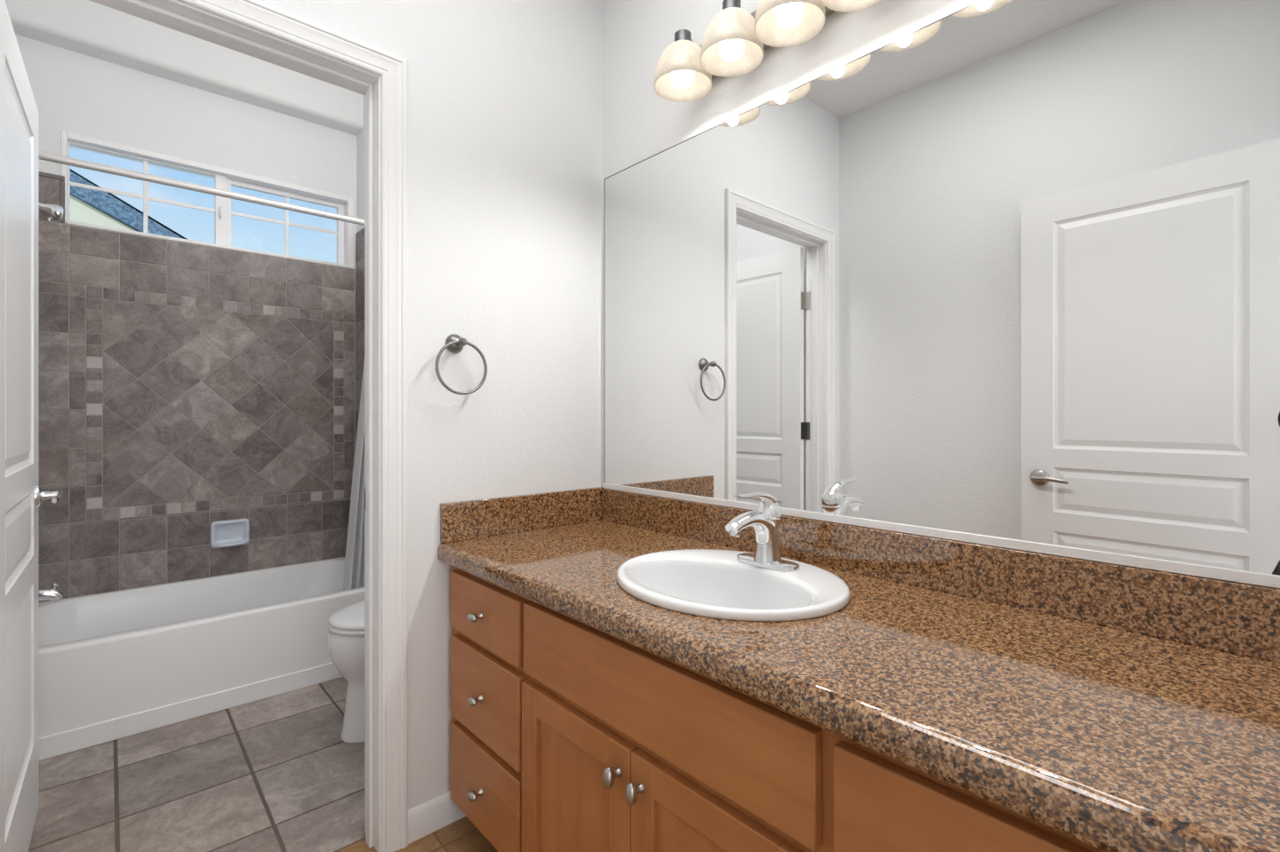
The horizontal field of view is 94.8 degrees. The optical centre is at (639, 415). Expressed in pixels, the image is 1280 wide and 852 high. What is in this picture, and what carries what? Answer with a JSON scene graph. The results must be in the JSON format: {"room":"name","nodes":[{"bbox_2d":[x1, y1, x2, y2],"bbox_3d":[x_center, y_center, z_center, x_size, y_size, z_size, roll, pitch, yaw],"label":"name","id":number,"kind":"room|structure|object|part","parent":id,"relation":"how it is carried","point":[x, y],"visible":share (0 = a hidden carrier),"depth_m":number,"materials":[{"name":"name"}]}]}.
{"room":"bathroom","nodes":[
{"label":"bathroom","id":0,"kind":"room"},
{"bbox_2d":[4,0,363,135],"bbox_3d":[-1.981,-1.738,2.882,1.596,0.333,0.123,0,0,-42],"label":"wall","id":1,"kind":"structure","parent":0,"point":[88,28],"depth_m":2.70,"materials":[{"name":"white paint"}]},
{"bbox_2d":[15,33,356,269],"bbox_3d":[-2.076,-0.405,2.988,1.596,3.100,0.162,0,0,-42],"label":"wall","id":2,"kind":"structure","parent":0,"point":[75,92],"depth_m":2.77,"materials":[{"name":"white paint"}]},
{"bbox_2d":[38,171,64,223],"bbox_3d":[-2.536,-0.922,2.457,0.194,0.201,0.009,0,0,-42],"label":"trim","id":3,"kind":"structure","parent":2,"relation":"attached to","point":[61,179],"depth_m":2.51,"materials":[{"name":"grey tile"}]},
{"bbox_2d":[38,176,355,602],"bbox_3d":[-2.103,-0.102,2.848,1.360,1.805,0.006,0,0,-42],"label":"tiled wall","id":4,"kind":"structure","parent":2,"relation":"attached to","point":[184,388],"depth_m":2.79,"materials":[{"name":"grey tile"}]},
{"bbox_2d":[209,518,249,548],"bbox_3d":[-2.010,0.583,2.889,0.158,0.128,0.057,0,0,-42],"label":"soap dish","id":5,"kind":"object","parent":4,"relation":"attached to","point":[226,533],"visible":1,"depth_m":2.90,"materials":[{"name":"white ceramic"}]},
{"bbox_2d":[60,130,353,268],"bbox_3d":[-2.079,-1.019,2.949,1.172,0.396,0.116,0,0,-42],"label":"window","id":6,"kind":"structure","parent":2,"relation":"in","point":[224,178],"depth_m":2.92,"materials":[{"name":"white plastic"}]},
{"bbox_3d":[-2.284,-1.014,2.756,0.570,0.354,0.028,0,0,-42],"label":"sash","id":7,"kind":"part","parent":6,"relation":"part of","materials":[{"name":"clear glass"}]},
{"bbox_3d":[-1.896,-1.014,3.147,0.575,0.354,0.027,0,0,-42],"label":"sash","id":8,"kind":"part","parent":6,"relation":"part of","materials":[{"name":"clear glass"}]},
{"bbox_2d":[28,677,497,851],"bbox_3d":[-0.558,1.148,1.308,1.596,0.006,2.990,0,0,-42],"label":"floor","id":9,"kind":"structure","parent":0,"point":[276,773],"depth_m":1.80,"materials":[{"name":"tile"}]},
{"bbox_2d":[327,600,364,743],"bbox_3d":[-0.828,0.774,2.277,0.691,0.742,0.478,0,0,-42],"label":"toilet","id":10,"kind":"object","parent":9,"relation":"on","point":[346,626],"visible":0.13,"depth_m":2.05,"materials":[{"name":"white ceramic"}]},
{"bbox_3d":[-0.904,0.746,2.209,0.480,0.018,0.360,0,0,-42],"label":"seat","id":11,"kind":"part","parent":10,"relation":"part of","materials":[{"name":"white plastic"}]},
{"bbox_3d":[-0.903,0.722,2.209,0.479,0.028,0.360,0,0,-42],"label":"lid","id":12,"kind":"part","parent":10,"relation":"part of","materials":[{"name":"white plastic"}]},
{"bbox_2d":[450,566,1103,851],"bbox_3d":[0.190,0.776,1.221,0.594,0.738,1.614,0,0,-42],"label":"vanity cabinet","id":13,"kind":"object","parent":9,"relation":"on","point":[568,734],"visible":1,"depth_m":1.03,"materials":[{"name":"brown wood"}]},
{"bbox_3d":[-0.412,0.950,1.471,0.036,0.022,0.036,0,0,-42],"label":"knob","id":14,"kind":"part","parent":13,"relation":"part of","materials":[{"name":"silver metal"}]},
{"bbox_3d":[-0.412,0.714,1.471,0.036,0.022,0.036,0,0,-42],"label":"knob","id":15,"kind":"part","parent":13,"relation":"part of","materials":[{"name":"silver metal"}]},
{"bbox_3d":[-0.412,0.506,1.471,0.036,0.022,0.036,0,0,-42],"label":"knob","id":16,"kind":"part","parent":13,"relation":"part of","materials":[{"name":"silver metal"}]},
{"bbox_3d":[-0.392,0.950,1.489,0.020,0.212,0.362,0,0,-42],"label":"drawer","id":17,"kind":"part","parent":13,"relation":"part of","materials":[{"name":"brown wood"}]},
{"bbox_3d":[-0.392,0.714,1.489,0.020,0.218,0.362,0,0,-42],"label":"drawer","id":18,"kind":"part","parent":13,"relation":"part of","materials":[{"name":"brown wood"}]},
{"bbox_3d":[-0.392,0.506,1.489,0.020,0.154,0.362,0,0,-42],"label":"drawer","id":19,"kind":"part","parent":13,"relation":"part of","materials":[{"name":"brown wood"}]},
{"bbox_3d":[-0.133,0.832,1.210,0.009,0.389,0.314,0,0,-42],"label":"cabinet door","id":20,"kind":"part","parent":13,"relation":"part of","materials":[{"name":"brown wood"}]},
{"bbox_3d":[-0.137,0.636,1.207,0.019,0.058,0.258,0,0,-42],"label":"door rail","id":21,"kind":"part","parent":13,"relation":"part of","materials":[{"name":"brown wood"}]},
{"bbox_3d":[-0.052,0.658,1.072,0.036,0.039,0.022,0,0,-42],"label":"knob","id":22,"kind":"part","parent":13,"relation":"part of","materials":[{"name":"silver metal"}]},
{"bbox_3d":[-0.010,0.658,1.026,0.036,0.039,0.022,0,0,-42],"label":"knob","id":23,"kind":"part","parent":13,"relation":"part of","materials":[{"name":"silver metal"}]},
{"bbox_3d":[-0.009,0.504,1.065,0.020,0.158,0.742,0,0,-42],"label":"false drawer","id":24,"kind":"part","parent":13,"relation":"part of","materials":[{"name":"brown wood"}]},
{"bbox_3d":[0.119,0.832,0.931,0.009,0.389,0.312,0,0,-42],"label":"cabinet door","id":25,"kind":"part","parent":13,"relation":"part of","materials":[{"name":"brown wood"}]},
{"bbox_3d":[0.115,0.636,0.928,0.019,0.058,0.256,0,0,-42],"label":"door rail","id":26,"kind":"part","parent":13,"relation":"part of","materials":[{"name":"brown wood"}]},
{"bbox_2d":[437,519,1279,851],"bbox_3d":[0.195,0.380,1.228,0.582,0.050,1.617,0,0,-42],"label":"countertop","id":27,"kind":"structure","parent":13,"relation":"on","point":[1105,739],"depth_m":0.77,"materials":[{"name":"brown stone"}]},
{"bbox_2d":[440,487,603,543],"bbox_3d":[-0.337,0.301,1.824,0.575,0.108,0.020,0,0,-42],"label":"side splash","id":28,"kind":"object","parent":27,"relation":"on","point":[460,521],"visible":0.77,"depth_m":1.78,"materials":[{"name":"brown stone"}]},
{"bbox_2d":[616,549,850,622],"bbox_3d":[0.184,0.422,1.246,0.438,0.171,0.508,0,0,-42],"label":"sink","id":29,"kind":"object","parent":27,"relation":"in","point":[708,583],"visible":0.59,"depth_m":1.30,"materials":[{"name":"white ceramic"}]},
{"bbox_2d":[725,491,799,572],"bbox_3d":[0.253,0.256,1.303,0.167,0.170,0.158,0,0,-42],"label":"faucet","id":30,"kind":"object","parent":27,"relation":"on","point":[765,520],"visible":1,"depth_m":1.31,"materials":[{"name":"silver metal"}]},
{"bbox_3d":[0.253,0.273,1.303,0.167,0.121,0.060,0,0,-42],"label":"spout","id":31,"kind":"part","parent":30,"relation":"part of","materials":[{"name":"silver metal"}]},
{"bbox_3d":[0.258,0.196,1.307,0.140,0.051,0.038,0,0,-42],"label":"lever","id":32,"kind":"part","parent":30,"relation":"part of","materials":[{"name":"silver metal"}]},
{"bbox_3d":[0.288,0.333,1.335,0.054,0.014,0.158,0,0,-42],"label":"plate","id":33,"kind":"part","parent":30,"relation":"part of","materials":[{"name":"silver metal"}]},
{"bbox_3d":[0.380,0.506,0.635,0.020,0.154,0.365,0,0,-42],"label":"drawer","id":34,"kind":"part","parent":13,"relation":"part of","materials":[{"name":"brown wood"}]},
{"bbox_2d":[356,95,364,232],"bbox_3d":[-1.256,-0.405,3.103,0.224,3.100,0.768,0,0,-42],"label":"wall","id":35,"kind":"structure","parent":0,"point":[360,137],"depth_m":3.26,"materials":[{"name":"white paint"}]},
{"bbox_2d":[355,227,364,441],"bbox_3d":[-1.343,-0.110,3.025,0.006,1.820,0.749,0,0,-42],"label":"tiled wall","id":36,"kind":"structure","parent":35,"relation":"attached to","point":[360,235],"depth_m":3.25,"materials":[{"name":"grey tile"}]},
{"bbox_2d":[261,0,601,810],"bbox_3d":[-0.761,-0.405,1.532,1.596,3.100,0.115,0,0,-42],"label":"wall","id":37,"kind":"structure","parent":0,"point":[505,96],"depth_m":1.73,"materials":[{"name":"white paint"}]},
{"bbox_2d":[0,0,63,851],"bbox_3d":[-1.506,0.129,1.406,0.154,2.008,0.749,0,0,-41],"label":"door","id":38,"kind":"structure","parent":37,"relation":"in","point":[21,495],"depth_m":1.41,"materials":[{"name":"white paint"}]},
{"bbox_3d":[-1.693,0.228,1.658,0.012,0.065,0.065,0,0,-41],"label":"handle","id":39,"kind":"part","parent":38,"relation":"part of","materials":[{"name":"silver metal"}]},
{"bbox_3d":[-1.640,0.228,1.640,0.049,0.026,0.123,0,0,-41],"label":"lever","id":40,"kind":"part","parent":38,"relation":"part of","materials":[{"name":"silver metal"}]},
{"bbox_2d":[88,0,350,90],"bbox_3d":[-1.032,0.099,1.378,0.866,2.092,0.019,0,0,-42],"label":"trim","id":41,"kind":"structure","parent":37,"relation":"attached to","point":[89,0],"depth_m":1.40,"materials":[{"name":"white paint"}]},
{"bbox_2d":[89,0,380,851],"bbox_3d":[-0.987,0.124,1.329,0.764,2.041,0.115,0,0,-42],"label":"trim","id":42,"kind":"structure","parent":37,"relation":"attached to","point":[179,16],"depth_m":1.55,"materials":[{"name":"white paint"}]},
{"bbox_2d":[176,0,407,851],"bbox_3d":[-0.942,0.099,1.279,0.866,2.092,0.019,0,0,-42],"label":"trim","id":43,"kind":"structure","parent":37,"relation":"attached to","point":[261,16],"depth_m":1.54,"materials":[{"name":"white paint"}]},
{"bbox_2d":[408,792,465,844],"bbox_3d":[-0.560,1.103,1.629,0.169,0.083,0.012,0,0,-42],"label":"baseboard","id":44,"kind":"structure","parent":37,"relation":"attached to","point":[428,818],"depth_m":1.61,"materials":[{"name":"white paint"}]},
{"bbox_2d":[435,334,487,394],"bbox_3d":[-0.505,-0.142,1.642,0.151,0.173,0.066,0,0,-42],"label":"towel ring","id":45,"kind":"object","parent":37,"relation":"attached to","point":[454,343],"visible":1,"depth_m":1.65,"materials":[{"name":"silver metal"}]},
{"bbox_3d":[-0.498,-0.202,1.637,0.023,0.023,0.049,0,0,-42],"label":"post","id":46,"kind":"part","parent":45,"relation":"part of","materials":[{"name":"silver metal"}]},
{"bbox_2d":[601,0,978,487],"bbox_3d":[-0.203,-0.405,2.195,0.120,3.100,3.850,0,0,-42],"label":"wall","id":47,"kind":"structure","parent":0,"point":[638,124],"depth_m":1.74,"materials":[{"name":"white paint"}]},
{"bbox_2d":[653,0,882,102],"bbox_3d":[0.352,-0.963,1.348,0.191,0.160,0.825,0,0,-42],"label":"vanity light","id":48,"kind":"object","parent":47,"relation":"attached to","point":[734,42],"visible":1,"depth_m":1.43,"materials":[{"name":"white glass"}]},
{"bbox_3d":[0.115,-0.938,1.584,0.157,0.109,0.157,0,0,-42],"label":"lamp shade","id":49,"kind":"part","parent":48,"relation":"part of","materials":[{"name":"white glass"}]},
{"bbox_2d":[674,29,691,41],"bbox_3d":[0.115,-1.005,1.584,0.061,0.052,0.061,0,0,-42],"label":"socket","id":50,"kind":"object","parent":48,"relation":"attached to","point":[682,35],"depth_m":1.56,"materials":[{"name":"grey metal"}]},
{"bbox_3d":[0.115,-0.932,1.584,0.065,0.098,0.065,0,0,-42],"label":"bulb","id":51,"kind":"part","parent":48,"relation":"part of","materials":[{"name":"white glass"}]},
{"bbox_2d":[722,0,740,9],"bbox_3d":[0.227,-1.005,1.460,0.061,0.052,0.061,0,0,-42],"label":"socket","id":52,"kind":"object","parent":48,"relation":"attached to","point":[729,4],"depth_m":1.44,"materials":[{"name":"grey metal"}]},
{"bbox_3d":[0.227,-0.938,1.460,0.157,0.109,0.157,0,0,-42],"label":"lamp shade","id":53,"kind":"part","parent":48,"relation":"part of","materials":[{"name":"white glass"}]},
{"bbox_3d":[0.227,-0.932,1.460,0.065,0.098,0.065,0,0,-42],"label":"bulb","id":54,"kind":"part","parent":48,"relation":"part of","materials":[{"name":"white glass"}]},
{"bbox_3d":[0.339,-0.932,1.336,0.065,0.098,0.065,0,0,-42],"label":"bulb","id":55,"kind":"part","parent":48,"relation":"part of","materials":[{"name":"white glass"}]},
{"bbox_3d":[0.339,-0.938,1.336,0.157,0.109,0.157,0,0,-42],"label":"lamp shade","id":56,"kind":"part","parent":48,"relation":"part of","materials":[{"name":"white glass"}]},
{"bbox_3d":[0.451,-0.938,1.212,0.157,0.109,0.157,0,0,-42],"label":"lamp shade","id":57,"kind":"part","parent":48,"relation":"part of","materials":[{"name":"white glass"}]},
{"bbox_2d":[601,488,1279,663],"bbox_3d":[0.411,0.303,1.410,0.020,0.104,1.596,0,0,-42],"label":"backsplash","id":58,"kind":"structure","parent":47,"relation":"attached to","point":[1236,618],"depth_m":1.08,"materials":[{"name":"brown stone"}]},
{"bbox_2d":[603,0,1279,588],"bbox_3d":[0.412,-0.277,1.415,0.011,1.054,1.591,0,0,-42],"label":"mirror","id":59,"kind":"object","parent":47,"relation":"attached to","point":[1005,274],"visible":1,"depth_m":1.12,"materials":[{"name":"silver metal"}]},
{"bbox_3d":[-0.843,1.189,1.623,1.796,0.072,3.840,0,0,-42],"label":"floor slab","id":60,"kind":"structure","parent":0,"visible":0},
{"bbox_2d":[38,556,364,761],"bbox_3d":[-1.850,0.964,2.568,1.351,0.362,0.743,0,0,-42],"label":"bathtub","id":61,"kind":"object","parent":60,"relation":"on","point":[115,665],"visible":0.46,"depth_m":2.32,"materials":[{"name":"white ceramic"}]},
{"bbox_3d":[-1.477,-0.405,1.044,0.120,3.100,3.850,0,0,-42],"label":"wall","id":62,"kind":"structure","parent":0,"visible":0},
{"bbox_3d":[-2.353,-0.110,2.112,0.006,1.820,0.749,0,0,-42],"label":"tiled wall","id":63,"kind":"structure","parent":62,"relation":"attached to","visible":0},
{"bbox_2d":[38,202,63,222],"bbox_3d":[-2.281,-0.788,2.185,0.201,0.124,0.060,0,0,-42],"label":"shower","id":64,"kind":"object","parent":63,"relation":"attached to","point":[52,212],"visible":0.44,"depth_m":2.21,"materials":[{"name":"silver metal"}]},
{"bbox_2d":[38,583,65,602],"bbox_3d":[-2.279,0.675,2.186,0.207,0.070,0.052,0,0,-42],"label":"tub spout","id":65,"kind":"object","parent":63,"relation":"attached to","point":[54,595],"visible":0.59,"depth_m":2.22,"materials":[{"name":"silver metal"}]},
{"bbox_3d":[-2.224,0.653,2.236,0.022,0.027,0.022,0,0,-42],"label":"diverter knob","id":66,"kind":"part","parent":65,"relation":"part of","materials":[{"name":"silver metal"}]},
{"bbox_2d":[38,151,364,225],"bbox_3d":[-1.617,-0.867,2.313,1.355,0.060,0.060,0,0,-42],"label":"shower curtain rod","id":67,"kind":"object","parent":63,"relation":"attached to","point":[42,156],"visible":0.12,"depth_m":2.22,"materials":[{"name":"grey metal"}]},
{"bbox_2d":[342,361,364,591],"bbox_3d":[-1.244,0.031,2.713,0.230,1.828,0.151,0,0,-42],"label":"shower curtain","id":68,"kind":"object","parent":67,"relation":"hanging from","point":[354,571],"visible":0.1,"depth_m":2.71,"materials":[{"name":"white fabric"}]},
{"label":"outside","id":69,"kind":"structure","parent":0,"visible":0},
{"bbox_2d":[69,168,188,239],"bbox_3d":[-7.484,-1.433,8.993,7.361,5.756,5.000,0,0,-42],"label":"house","id":70,"kind":"structure","parent":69,"point":[89,206],"depth_m":6.82,"materials":[{"name":"blue"}]}
]}

